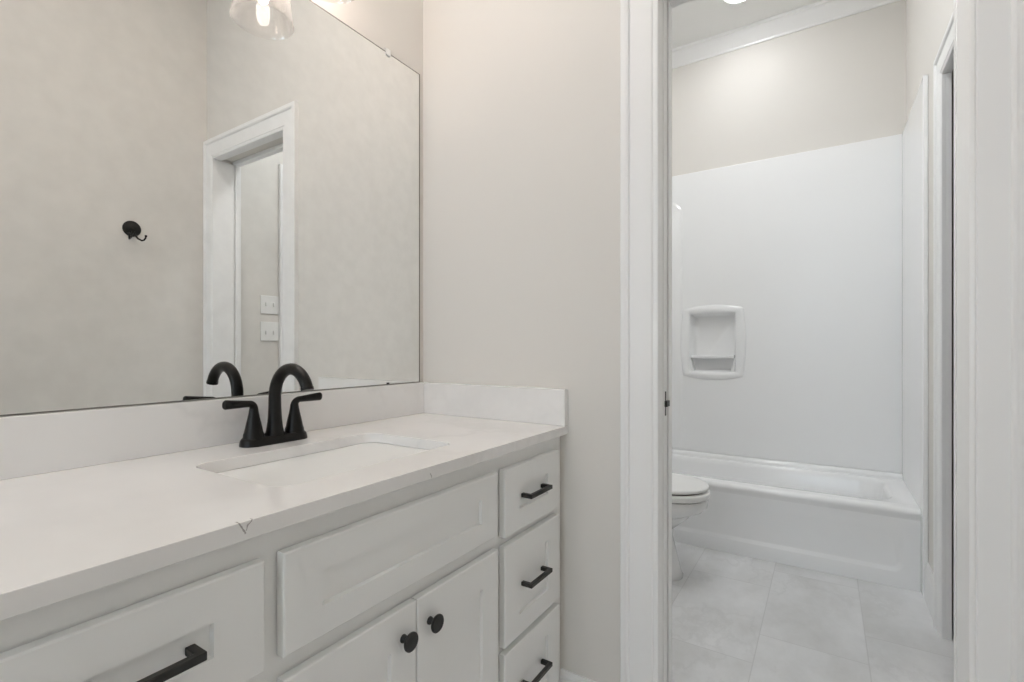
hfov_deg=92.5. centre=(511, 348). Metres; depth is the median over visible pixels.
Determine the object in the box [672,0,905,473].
wall
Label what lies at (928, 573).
baseboard
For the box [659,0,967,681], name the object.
trim
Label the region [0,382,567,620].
countertop
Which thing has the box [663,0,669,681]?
door
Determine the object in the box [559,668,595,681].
baseboard
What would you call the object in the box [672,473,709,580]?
toilet
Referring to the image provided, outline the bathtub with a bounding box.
[672,449,920,591]
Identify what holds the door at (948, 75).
attached to the wall at (927, 21)
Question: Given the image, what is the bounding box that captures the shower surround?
[672,75,927,596]
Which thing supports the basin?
in the bathtub
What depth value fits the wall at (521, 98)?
1.46 m
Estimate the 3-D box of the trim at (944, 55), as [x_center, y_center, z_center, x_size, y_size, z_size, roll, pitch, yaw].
[1.421,-0.018,1.557,0.021,2.156,0.745,0,0,33]
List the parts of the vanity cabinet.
drawer, drawer pull, door, knob, knob, door, drawer, drawer, drawer, drawer pull, drawer pull, drawer pull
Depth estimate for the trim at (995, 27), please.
0.94 m
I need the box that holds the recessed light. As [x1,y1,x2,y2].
[721,0,747,4]
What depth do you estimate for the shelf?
3.16 m
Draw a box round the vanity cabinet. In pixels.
[0,437,559,681]
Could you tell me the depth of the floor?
1.88 m
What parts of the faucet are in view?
handle, spout, handle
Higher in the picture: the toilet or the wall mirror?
the wall mirror
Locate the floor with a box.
[672,541,953,681]
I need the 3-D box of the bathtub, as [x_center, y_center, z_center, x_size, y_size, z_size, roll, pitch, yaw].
[1.303,0.867,2.800,1.520,0.386,0.618,0,0,33]
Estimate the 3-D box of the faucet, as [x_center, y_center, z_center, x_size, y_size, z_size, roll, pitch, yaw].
[-0.555,0.126,1.151,0.187,0.188,0.188,0,0,-15]
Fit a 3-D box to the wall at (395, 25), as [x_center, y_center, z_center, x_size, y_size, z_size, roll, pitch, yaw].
[-1.129,-0.465,0.546,0.120,3.050,3.105,0,0,33]
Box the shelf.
[691,355,734,357]
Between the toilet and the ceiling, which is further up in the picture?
the ceiling
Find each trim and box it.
[620,0,1023,681]
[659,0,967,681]
[672,0,899,68]
[933,10,953,638]
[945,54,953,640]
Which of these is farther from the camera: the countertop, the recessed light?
the recessed light
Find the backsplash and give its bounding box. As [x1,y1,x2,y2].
[0,382,423,479]
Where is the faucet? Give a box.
[222,363,321,447]
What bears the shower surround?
on the floor
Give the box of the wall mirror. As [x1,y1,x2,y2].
[0,0,419,416]
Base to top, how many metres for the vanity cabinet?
0.814 m
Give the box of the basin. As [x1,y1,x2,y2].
[672,454,917,505]
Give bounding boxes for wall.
[311,0,422,381]
[423,0,619,681]
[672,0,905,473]
[906,0,953,615]
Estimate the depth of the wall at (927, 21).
2.04 m
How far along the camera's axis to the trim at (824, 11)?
2.96 m
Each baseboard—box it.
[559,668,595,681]
[924,562,932,618]
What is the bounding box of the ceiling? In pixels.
[672,0,821,48]
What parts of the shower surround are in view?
panel, panel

